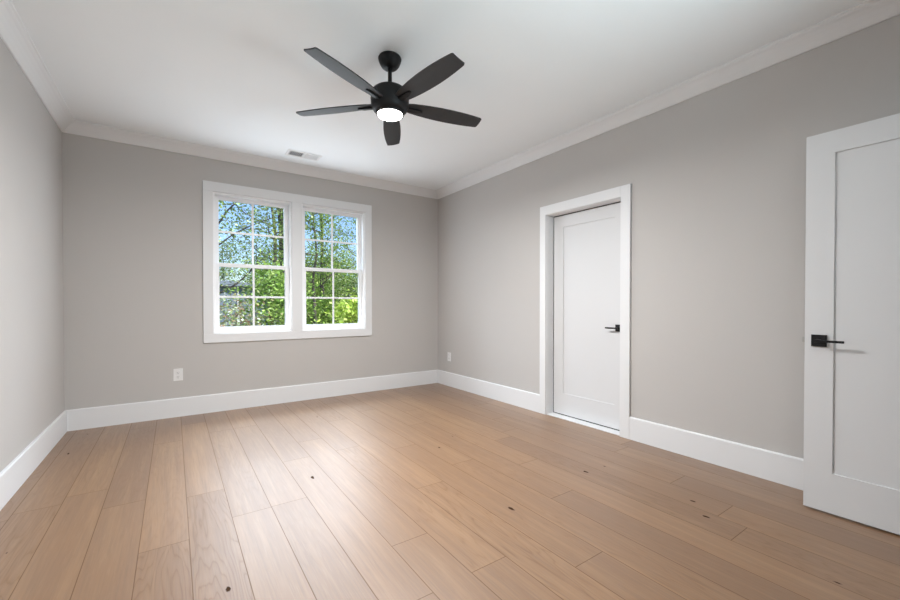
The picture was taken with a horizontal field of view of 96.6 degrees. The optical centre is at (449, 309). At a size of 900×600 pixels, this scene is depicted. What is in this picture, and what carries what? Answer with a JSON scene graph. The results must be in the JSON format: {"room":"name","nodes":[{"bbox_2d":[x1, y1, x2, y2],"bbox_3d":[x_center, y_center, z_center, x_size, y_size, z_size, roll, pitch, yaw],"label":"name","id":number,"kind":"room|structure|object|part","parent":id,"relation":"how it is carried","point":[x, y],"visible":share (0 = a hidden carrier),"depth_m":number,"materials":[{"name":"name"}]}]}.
{"room":"empty bedroom","nodes":[
{"label":"empty bedroom","id":0,"kind":"room"},
{"bbox_2d":[0,37,64,471],"bbox_3d":[-2.054,-0.265,1.422,0.150,2.760,5.118,0,1,-35],"label":"wall","id":1,"kind":"structure","parent":0,"point":[32,397],"depth_m":2.69,"materials":[{"name":"beige paint"}]},
{"bbox_2d":[0,410,66,510],"bbox_3d":[-2.019,1.020,1.532,0.018,0.189,4.998,0,1,-35],"label":"baseboard","id":2,"kind":"structure","parent":1,"relation":"attached to","point":[13,476],"depth_m":2.65,"materials":[{"name":"white wood"}]},
{"bbox_2d":[0,0,74,131],"bbox_3d":[-1.985,-1.598,1.528,0.100,0.096,4.998,0,1,-35],"label":"crown molding","id":3,"kind":"structure","parent":1,"relation":"attached to","point":[13,32],"depth_m":2.61,"materials":[{"name":"white wood"}]},
{"bbox_2d":[62,132,437,409],"bbox_3d":[-1.853,-0.300,4.761,4.274,2.760,0.150,0,1,-35],"label":"wall","id":4,"kind":"structure","parent":0,"point":[133,214],"depth_m":4.04,"materials":[{"name":"beige paint"}]},
{"bbox_2d":[173,368,182,380],"bbox_3d":[-2.751,0.664,4.054,0.080,0.122,0.009,0,1,-35],"label":"wall outlet","id":5,"kind":"object","parent":4,"relation":"attached to","point":[177,373],"visible":1,"depth_m":4.05,"materials":[{"name":"white plastic"}]},
{"bbox_2d":[63,120,437,198],"bbox_3d":[-1.782,-1.631,4.644,3.974,0.096,0.100,0,1,-35],"label":"crown molding","id":6,"kind":"structure","parent":4,"relation":"attached to","point":[80,128],"depth_m":4.26,"materials":[{"name":"white wood"}]},
{"bbox_2d":[66,370,437,430],"bbox_3d":[-1.806,0.986,4.705,3.974,0.189,0.018,0,1,-35],"label":"baseboard","id":7,"kind":"structure","parent":4,"relation":"attached to","point":[110,415],"depth_m":4.31,"materials":[{"name":"white wood"}]},
{"bbox_2d":[202,180,371,342],"bbox_3d":[-1.838,-0.498,4.757,1.874,1.691,0.170,0,1,-35],"label":"window","id":8,"kind":"structure","parent":4,"relation":"in","point":[217,196],"depth_m":4.57,"materials":[{"name":"white plastic"}]},
{"bbox_3d":[-2.232,-0.842,4.530,0.750,0.758,0.034,0,1,-35],"label":"sash","id":9,"kind":"part","parent":8,"relation":"part of","materials":[{"name":"clear glass"}]},
{"bbox_3d":[-2.208,-0.133,4.504,0.750,0.737,0.036,0,1,-35],"label":"sash","id":10,"kind":"part","parent":8,"relation":"part of","materials":[{"name":"white plastic"}]},
{"bbox_2d":[302,204,364,330],"bbox_3d":[-1.471,-0.498,5.024,0.800,1.511,0.148,0,1,-35],"label":"window","id":11,"kind":"structure","parent":4,"relation":"in","point":[360,216],"depth_m":5.04,"materials":[{"name":"white plastic"}]},
{"bbox_3d":[-1.488,-0.848,5.044,0.746,0.758,0.034,0,1,-35],"label":"sash","id":12,"kind":"part","parent":11,"relation":"part of","materials":[{"name":"clear glass"}]},
{"bbox_3d":[-1.464,-0.138,5.017,0.746,0.737,0.036,0,1,-35],"label":"sash","id":13,"kind":"part","parent":11,"relation":"part of","materials":[{"name":"white plastic"}]},
{"bbox_2d":[11,0,867,189],"bbox_3d":[0.381,-1.726,2.037,4.874,0.150,7.148,0,1,-35],"label":"ceiling","id":14,"kind":"structure","parent":0,"point":[234,75],"depth_m":2.67,"materials":[{"name":"white paint"}]},
{"bbox_2d":[285,149,321,160],"bbox_3d":[-1.591,-1.670,4.356,0.350,0.012,0.175,0,1,-35],"label":"ceiling vent","id":15,"kind":"object","parent":14,"relation":"in","point":[289,152],"visible":1,"depth_m":4.35,"materials":[{"name":"white metal"}]},
{"bbox_2d":[296,47,480,145],"bbox_3d":[-0.362,-1.460,2.629,1.275,0.396,1.264,0,1,-35],"label":"ceiling fan","id":16,"kind":"object","parent":14,"relation":"hanging from","point":[389,99],"visible":1,"depth_m":2.55,"materials":[{"name":"black metal"}]},
{"bbox_3d":[-0.778,-1.353,2.723,0.545,0.034,0.130,0,1,12],"label":"blade","id":17,"kind":"part","parent":16,"relation":"part of","materials":[{"name":"black wood"}]},
{"bbox_3d":[-0.591,-1.348,2.304,0.130,0.034,0.545,0,1,30],"label":"blade","id":18,"kind":"part","parent":16,"relation":"part of","materials":[{"name":"black wood"}]},
{"bbox_3d":[-0.438,-1.356,3.030,0.130,0.034,0.545,0,1,-6],"label":"blade","id":19,"kind":"part","parent":16,"relation":"part of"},
{"bbox_3d":[-0.134,-1.349,2.353,0.130,0.034,0.545,-1,1,-42],"label":"blade","id":20,"kind":"part","parent":16,"relation":"part of","materials":[{"name":"black wood"}]},
{"bbox_3d":[-0.040,-1.353,2.802,0.545,0.034,0.130,0,1,-24],"label":"blade","id":21,"kind":"part","parent":16,"relation":"part of","materials":[{"name":"black wood"}]},
{"bbox_2d":[0,383,899,599],"bbox_3d":[0.381,1.169,2.067,4.874,0.120,7.148,0,1,-35],"label":"floor","id":22,"kind":"structure","parent":0,"point":[435,491],"depth_m":2.14,"materials":[{"name":"brown wood"}]},
{"bbox_2d":[438,15,899,458],"bbox_3d":[1.340,-0.289,3.764,0.150,2.760,5.118,0,1,-35],"label":"wall","id":23,"kind":"structure","parent":0,"point":[716,177],"depth_m":2.93,"materials":[{"name":"beige paint"}]},
{"bbox_2d":[540,184,630,438],"bbox_3d":[1.291,0.017,3.820,0.170,2.146,1.002,0,1,-35],"label":"door","id":24,"kind":"structure","parent":23,"relation":"in","point":[585,241],"depth_m":3.84,"materials":[{"name":"white wood"}]},
{"bbox_2d":[438,370,803,489],"bbox_3d":[1.237,0.996,3.780,0.018,0.189,4.998,0,1,-35],"label":"baseboard","id":25,"kind":"structure","parent":23,"relation":"attached to","point":[780,468],"depth_m":2.96,"materials":[{"name":"white wood"}]},
{"bbox_2d":[436,0,899,198],"bbox_3d":[1.203,-1.621,3.729,0.100,0.096,4.998,0,1,-35],"label":"crown molding","id":26,"kind":"structure","parent":23,"relation":"attached to","point":[866,14],"depth_m":2.79,"materials":[{"name":"white wood"}]},
{"bbox_3d":[1.063,-0.256,0.537,3.974,2.760,0.120,0,1,-35],"label":"wall","id":27,"kind":"structure","parent":0,"visible":0},
{"bbox_2d":[802,113,899,534],"bbox_3d":[1.926,0.028,1.638,1.030,2.170,0.947,0,1,-35],"label":"door","id":28,"kind":"structure","parent":27,"relation":"in","point":[851,470],"depth_m":2.08,"materials":[{"name":"white wood"}]},
{"bbox_3d":[2.011,0.171,2.183,0.009,0.064,0.064,0,1,-35],"label":"handle","id":29,"kind":"part","parent":28,"relation":"part of","materials":[{"name":"black metal"}]},
{"bbox_3d":[2.018,0.172,2.129,0.043,0.016,0.119,0,1,-35],"label":"lever","id":30,"kind":"part","parent":28,"relation":"part of","materials":[{"name":"black metal"}]},
{"label":"outside","id":31,"kind":"structure","parent":0,"visible":0},
{"bbox_3d":[-18.776,1.362,44.815,100.000,0.200,84.932,0,1,-35],"label":"ground","id":32,"kind":"structure","parent":31,"visible":0},
{"bbox_2d":[219,233,249,281],"bbox_3d":[-13.319,-1.657,23.415,4.172,6.302,4.062,0,1,6],"label":"tree","id":33,"kind":"object","parent":32,"relation":"on","point":[222,245],"visible":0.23,"depth_m":23.58,"materials":[{"name":"green plant"}]},
{"bbox_2d":[219,280,267,326],"bbox_3d":[-10.623,0.135,18.734,4.000,2.800,3.500,0,1,-35],"label":"building","id":34,"kind":"structure","parent":32,"relation":"on","point":[223,281],"depth_m":17.67,"materials":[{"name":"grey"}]},
{"bbox_2d":[220,288,282,326],"bbox_3d":[-3.677,0.601,6.984,2.112,2.117,1.603,0,1,-35],"label":"shrub","id":35,"kind":"object","parent":32,"relation":"on","point":[232,320],"visible":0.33,"depth_m":7.00,"materials":[{"name":"green plant"}]},
{"bbox_2d":[235,242,279,316],"bbox_3d":[-10.838,-1.374,23.861,4.715,5.725,3.661,0,1,-35],"label":"tree","id":36,"kind":"object","parent":32,"relation":"on","point":[270,242],"visible":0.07,"depth_m":23.60,"materials":[{"name":"green plant"}]},
{"bbox_2d":[219,201,312,318],"bbox_3d":[-4.820,-1.558,6.671,5.116,6.463,2.938,0,1,-35],"label":"broadleaf tree","id":37,"kind":"object","parent":32,"relation":"on","point":[231,208],"visible":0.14,"depth_m":7.10,"materials":[{"name":"green plant"}]},
{"bbox_2d":[220,237,331,325],"bbox_3d":[-3.647,0.117,7.919,2.321,3.065,1.826,0,1,1],"label":"shrub","id":38,"kind":"object","parent":32,"relation":"on","point":[278,289],"visible":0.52,"depth_m":7.76,"materials":[{"name":"green plant"}]},
{"bbox_2d":[219,200,357,324],"bbox_3d":[-3.619,-1.263,8.878,3.842,5.818,3.299,0,1,-35],"label":"broadleaf tree","id":39,"kind":"object","parent":32,"relation":"on","point":[247,209],"visible":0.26,"depth_m":8.56,"materials":[{"name":"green plant"}]},
{"bbox_2d":[247,234,337,324],"bbox_3d":[-6.500,-0.721,16.712,4.152,4.569,3.872,0,1,-11],"label":"tree","id":40,"kind":"object","parent":32,"relation":"on","point":[263,234],"visible":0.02,"depth_m":16.56,"materials":[{"name":"green plant"}]},
{"bbox_2d":[234,209,357,323],"bbox_3d":[-3.171,-1.026,9.421,3.282,5.323,3.251,0,1,-16],"label":"broadleaf tree","id":41,"kind":"object","parent":32,"relation":"on","point":[315,260],"visible":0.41,"depth_m":9.46,"materials":[{"name":"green plant"}]},
{"bbox_2d":[277,208,321,324],"bbox_3d":[-4.346,-3.480,10.439,3.246,10.226,2.330,0,1,12],"label":"pine tree","id":42,"kind":"object","parent":32,"relation":"on","point":[279,219],"visible":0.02,"depth_m":10.23,"materials":[{"name":"green plant"}]},
{"bbox_2d":[268,258,356,322],"bbox_3d":[-4.922,-0.257,14.996,4.251,3.688,3.999,0,1,2],"label":"tree","id":43,"kind":"object","parent":32,"relation":"on","point":[318,278],"visible":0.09,"depth_m":14.64,"materials":[{"name":"green plant"}]},
{"bbox_2d":[278,251,350,319],"bbox_3d":[-5.832,-0.558,17.837,3.884,4.234,3.747,0,1,-16],"label":"tree","id":44,"kind":"object","parent":32,"relation":"on","point":[330,251],"visible":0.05,"depth_m":17.73,"materials":[{"name":"green plant"}]},
{"bbox_2d":[277,209,357,317],"bbox_3d":[-3.837,-1.868,11.967,3.195,6.959,3.478,0,1,-35],"label":"broadleaf tree","id":45,"kind":"object","parent":32,"relation":"on","point":[323,238],"visible":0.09,"depth_m":11.88,"materials":[{"name":"green plant"}]},
{"bbox_2d":[282,286,355,323],"bbox_3d":[-2.876,0.522,9.862,2.381,2.226,1.834,0,1,14],"label":"shrub","id":46,"kind":"object","parent":32,"relation":"on","point":[326,319],"visible":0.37,"depth_m":9.77,"materials":[{"name":"green plant"}]},
{"bbox_2d":[306,218,356,273],"bbox_3d":[-3.825,-2.179,16.814,4.926,7.485,4.237,0,1,-35],"label":"broadleaf tree","id":47,"kind":"object","parent":32,"relation":"on","point":[354,218],"visible":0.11,"depth_m":16.90,"materials":[{"name":"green plant"}]},
{"bbox_2d":[306,263,357,321],"bbox_3d":[-3.377,-0.250,14.766,3.980,3.686,3.778,0,1,22],"label":"tree","id":48,"kind":"object","parent":32,"relation":"on","point":[351,287],"visible":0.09,"depth_m":14.35,"materials":[{"name":"green plant"}]},
{"bbox_2d":[317,288,357,323],"bbox_3d":[-1.998,0.599,7.831,1.297,2.108,1.436,0,1,31],"label":"shrub","id":49,"kind":"object","parent":32,"relation":"on","point":[351,312],"visible":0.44,"depth_m":7.70,"materials":[{"name":"green plant"}]},
{"bbox_2d":[317,248,357,320],"bbox_3d":[-5.878,-0.811,20.199,4.988,4.676,3.938,0,1,-35],"label":"tree","id":50,"kind":"object","parent":32,"relation":"on","point":[330,248],"visible":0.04,"depth_m":20.27,"materials":[{"name":"green plant"}]}
]}

